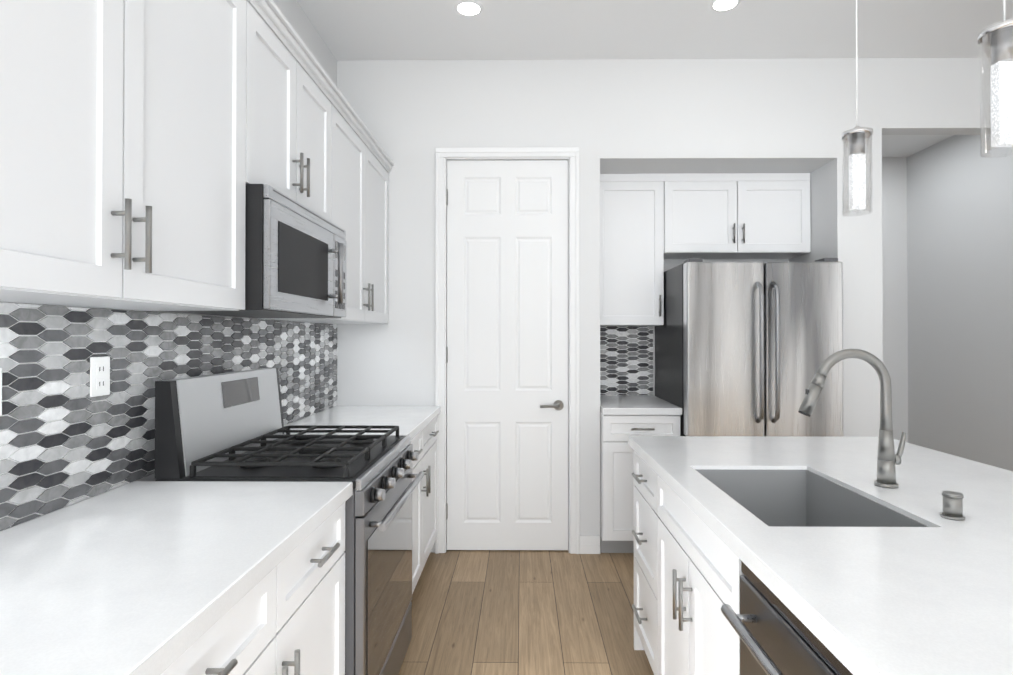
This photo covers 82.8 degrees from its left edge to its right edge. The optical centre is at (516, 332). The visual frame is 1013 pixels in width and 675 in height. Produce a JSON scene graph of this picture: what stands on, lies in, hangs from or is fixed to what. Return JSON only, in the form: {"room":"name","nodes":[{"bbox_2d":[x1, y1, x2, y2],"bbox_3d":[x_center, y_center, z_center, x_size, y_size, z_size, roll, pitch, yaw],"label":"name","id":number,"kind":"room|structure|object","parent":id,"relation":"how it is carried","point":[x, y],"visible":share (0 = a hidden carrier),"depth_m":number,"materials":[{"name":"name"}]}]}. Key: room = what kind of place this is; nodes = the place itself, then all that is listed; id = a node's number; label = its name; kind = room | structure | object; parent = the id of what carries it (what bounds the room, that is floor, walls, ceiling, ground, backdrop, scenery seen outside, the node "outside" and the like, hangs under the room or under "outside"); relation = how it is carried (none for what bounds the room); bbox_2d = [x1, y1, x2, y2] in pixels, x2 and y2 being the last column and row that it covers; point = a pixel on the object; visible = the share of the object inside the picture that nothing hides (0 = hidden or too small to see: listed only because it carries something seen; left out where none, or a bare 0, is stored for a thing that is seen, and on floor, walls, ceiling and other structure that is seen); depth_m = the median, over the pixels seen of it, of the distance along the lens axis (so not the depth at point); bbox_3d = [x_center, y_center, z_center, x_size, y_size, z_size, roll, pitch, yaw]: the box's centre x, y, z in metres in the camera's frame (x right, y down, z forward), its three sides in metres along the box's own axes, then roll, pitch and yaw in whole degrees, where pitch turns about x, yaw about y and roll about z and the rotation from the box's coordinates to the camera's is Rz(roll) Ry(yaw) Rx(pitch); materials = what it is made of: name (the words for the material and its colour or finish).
{"room":"kitchen","nodes":[
{"label":"kitchen","id":0,"kind":"room"},
{"bbox_2d":[2,0,336,530],"bbox_3d":[-1.211,-0.193,-0.054,0.120,3.050,7.472,0,0,1],"label":"wall","id":1,"kind":"structure","parent":0,"point":[294,14],"depth_m":3.04,"materials":[{"name":"white paint"}]},
{"bbox_2d":[0,0,251,310],"bbox_3d":[-0.976,-0.546,1.198,0.322,0.956,1.044,0,0,1],"label":"upper cabinet","id":2,"kind":"object","parent":1,"relation":"attached to","point":[143,143],"depth_m":1.20,"materials":[{"name":"white wood"}]},
{"bbox_2d":[0,302,336,530],"bbox_3d":[-1.133,0.186,1.491,0.007,0.503,4.130,0,0,1],"label":"backsplash","id":3,"kind":"structure","parent":1,"relation":"attached to","point":[66,439],"depth_m":1.57,"materials":[{"name":"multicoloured tile"}]},
{"bbox_2d":[0,368,1,415],"bbox_3d":[-1.128,0.130,1.222,0.007,0.106,0.070,0,0,1],"label":"electrical outlet","id":4,"kind":"object","parent":3,"relation":"attached to","point":[0,391],"visible":1,"depth_m":1.25,"materials":[{"name":"white plastic"}]},
{"bbox_2d":[90,356,109,396],"bbox_3d":[-1.125,0.119,1.552,0.007,0.106,0.070,0,0,1],"label":"electrical outlet","id":5,"kind":"object","parent":3,"relation":"attached to","point":[99,376],"visible":1,"depth_m":1.55,"materials":[{"name":"white plastic"}]},
{"bbox_2d":[252,0,335,224],"bbox_3d":[-0.968,-0.731,2.104,0.322,0.572,0.765,0,0,1],"label":"upper cabinet","id":6,"kind":"object","parent":1,"relation":"attached to","point":[294,111],"depth_m":2.04,"materials":[{"name":"white wood"}]},
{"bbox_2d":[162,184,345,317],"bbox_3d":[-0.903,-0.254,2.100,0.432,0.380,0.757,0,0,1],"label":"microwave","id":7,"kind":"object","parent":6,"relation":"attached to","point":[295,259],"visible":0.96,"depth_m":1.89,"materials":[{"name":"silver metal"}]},
{"bbox_2d":[256,100,391,323],"bbox_3d":[-0.959,-0.533,3.022,0.322,0.956,1.075,0,0,1],"label":"upper cabinet","id":8,"kind":"object","parent":1,"relation":"attached to","point":[362,175],"depth_m":2.97,"materials":[{"name":"white wood"}]},
{"bbox_2d":[398,550,653,674],"bbox_3d":[1.276,1.364,0.895,5.435,0.050,9.800,0,0,1],"label":"floor","id":9,"kind":"structure","parent":0,"point":[520,612],"depth_m":2.74,"materials":[{"name":"brown wood"}]},
{"bbox_2d":[164,562,287,674],"bbox_3d":[-0.826,0.907,0.908,0.628,0.864,0.620,0,0,1],"label":"base cabinet","id":10,"kind":"object","parent":9,"relation":"on","point":[253,639],"depth_m":1.11,"materials":[{"name":"white wood"}]},
{"bbox_2d":[155,368,423,674],"bbox_3d":[-0.731,0.748,2.076,0.681,1.200,0.755,0,0,1],"label":"range","id":11,"kind":"object","parent":9,"relation":"on","point":[228,426],"visible":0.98,"depth_m":1.88,"materials":[{"name":"grey metal"}]},
{"bbox_2d":[288,498,348,674],"bbox_3d":[-0.821,0.911,1.457,0.628,0.864,0.477,0,0,1],"label":"base cabinet","id":12,"kind":"object","parent":9,"relation":"on","point":[316,572],"depth_m":1.49,"materials":[{"name":"white wood"}]},
{"bbox_2d":[0,481,351,674],"bbox_3d":[-0.819,0.453,0.560,0.648,0.040,2.277,0,0,1],"label":"countertop","id":13,"kind":"structure","parent":12,"relation":"on","point":[126,579],"depth_m":1.07,"materials":[{"name":"white stone"}]},
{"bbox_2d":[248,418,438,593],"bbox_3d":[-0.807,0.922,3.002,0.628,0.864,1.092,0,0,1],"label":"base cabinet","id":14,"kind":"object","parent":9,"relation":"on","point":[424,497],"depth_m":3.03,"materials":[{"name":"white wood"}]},
{"bbox_2d":[284,406,439,441],"bbox_3d":[-0.797,0.470,3.005,0.648,0.040,1.092,0,0,1],"label":"countertop","id":15,"kind":"structure","parent":14,"relation":"on","point":[410,420],"depth_m":3.00,"materials":[{"name":"white stone"}]},
{"bbox_2d":[600,173,810,552],"bbox_3d":[1.249,0.144,3.797,1.454,2.433,0.771,0,0,1],"label":"tall cabinet","id":16,"kind":"object","parent":9,"relation":"on","point":[650,223],"visible":0.75,"depth_m":3.87,"materials":[{"name":"white wood"}]},
{"bbox_2d":[628,444,859,674],"bbox_3d":[0.812,0.908,1.016,0.724,0.864,2.886,0,0,1],"label":"kitchen island","id":17,"kind":"object","parent":9,"relation":"on","point":[685,569],"depth_m":1.67,"materials":[{"name":"white wood"}]},
{"bbox_2d":[721,561,852,674],"bbox_3d":[0.756,0.905,0.951,0.656,0.849,0.599,0,0,1],"label":"dishwasher","id":18,"kind":"object","parent":17,"relation":"in","point":[777,636],"visible":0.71,"depth_m":1.07,"materials":[{"name":"grey metal"}]},
{"bbox_2d":[628,436,1012,674],"bbox_3d":[1.017,0.456,1.008,1.098,0.040,2.907,0,0,1],"label":"island countertop","id":19,"kind":"structure","parent":17,"relation":"on","point":[935,596],"depth_m":1.12,"materials":[{"name":"white stone"}]},
{"bbox_2d":[688,468,923,523],"bbox_3d":[0.765,0.577,1.595,0.387,0.250,0.609,0,0,1],"label":"sink","id":20,"kind":"object","parent":19,"relation":"in","point":[760,495],"depth_m":1.89,"materials":[{"name":"grey metal"}]},
{"bbox_2d":[798,349,906,487],"bbox_3d":[0.963,0.243,1.646,0.306,0.393,0.058,0,0,1],"label":"faucet","id":21,"kind":"object","parent":19,"relation":"on","point":[888,459],"visible":1,"depth_m":1.64,"materials":[{"name":"silver metal"}]},
{"bbox_2d":[940,491,964,520],"bbox_3d":[1.030,0.408,1.357,0.048,0.058,0.048,0,0,1],"label":"air gap cap","id":22,"kind":"object","parent":19,"relation":"on","point":[952,505],"visible":0.98,"depth_m":1.34,"materials":[{"name":"silver metal"}]},
{"bbox_2d":[655,258,843,436],"bbox_3d":[1.453,0.462,3.710,0.910,1.795,0.881,0,0,1],"label":"fridge","id":23,"kind":"object","parent":9,"relation":"on","point":[745,348],"visible":0.56,"depth_m":3.34,"materials":[{"name":"silver metal"}]},
{"bbox_2d":[297,0,1012,156],"bbox_3d":[1.276,-1.736,0.918,5.435,0.050,9.800,0,0,1],"label":"ceiling","id":24,"kind":"structure","parent":0,"point":[353,30],"depth_m":3.21,"materials":[{"name":"white paint"}]},
{"bbox_2d":[454,0,483,15],"bbox_3d":[-0.250,-1.692,2.999,0.156,0.005,0.156,0,0,1],"label":"recessed light","id":25,"kind":"object","parent":24,"relation":"in","point":[468,7],"visible":1,"depth_m":2.99,"materials":[{"name":"white plastic"}]},
{"bbox_2d":[709,0,740,11],"bbox_3d":[1.074,-1.692,2.954,0.156,0.005,0.156,0,0,1],"label":"recessed light","id":26,"kind":"object","parent":24,"relation":"in","point":[720,5],"visible":1,"depth_m":2.96,"materials":[{"name":"white plastic"}]},
{"bbox_2d":[841,0,872,216],"bbox_3d":[0.978,-1.022,1.652,0.110,1.364,0.110,0,0,1],"label":"pendant light","id":27,"kind":"object","parent":24,"relation":"hanging from","point":[856,136],"visible":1,"depth_m":1.64,"materials":[{"name":"white glass"}]},
{"bbox_2d":[978,0,1012,157],"bbox_3d":[0.932,-1.026,1.100,0.110,1.364,0.110,0,0,1],"label":"pendant light","id":28,"kind":"object","parent":24,"relation":"hanging from","point":[997,38],"visible":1,"depth_m":1.09,"materials":[{"name":"white glass"}]},
{"bbox_2d":[337,58,990,551],"bbox_3d":[1.304,-0.164,3.962,4.835,3.050,0.848,0,0,1],"label":"wall","id":29,"kind":"structure","parent":0,"point":[701,116],"depth_m":3.55,"materials":[{"name":"white paint"}]},
{"bbox_2d":[446,160,567,549],"bbox_3d":[-0.061,0.139,3.556,0.760,2.424,0.100,0,0,1],"label":"pantry door","id":30,"kind":"structure","parent":29,"relation":"in","point":[507,354],"depth_m":3.57,"materials":[{"name":"white wood"}]},
{"bbox_2d":[435,147,579,553],"bbox_3d":[-0.057,0.109,3.598,0.886,2.499,0.142,0,0,1],"label":"door frame","id":31,"kind":"structure","parent":29,"relation":"attached to","point":[444,155],"depth_m":3.54,"materials":[{"name":"white wood"}]},
{"bbox_2d":[580,535,600,553],"bbox_3d":[2.028,1.284,0.889,3.330,0.110,9.200,0,0,1],"label":"baseboard","id":32,"kind":"structure","parent":29,"relation":"attached to","point":[589,544],"depth_m":3.52,"materials":[{"name":"white"}]},
{"bbox_2d":[600,326,652,394],"bbox_3d":[0.760,0.206,4.185,0.469,0.503,0.007,0,0,1],"label":"backsplash","id":33,"kind":"structure","parent":29,"relation":"attached to","point":[626,360],"depth_m":4.18,"materials":[{"name":"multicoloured tile"}]},
{"bbox_2d":[882,157,907,442],"bbox_3d":[1.319,-0.152,5.566,4.835,3.050,0.120,0,0,1],"label":"wall","id":34,"kind":"structure","parent":0,"point":[894,265],"depth_m":5.49,"materials":[{"name":"white paint"}]},
{"bbox_2d":[907,135,1012,470],"bbox_3d":[3.753,-0.186,0.884,0.120,3.050,9.440,0,0,1],"label":"wall","id":35,"kind":"structure","parent":0,"point":[960,277],"depth_m":4.81,"materials":[{"name":"white paint"}]}
]}

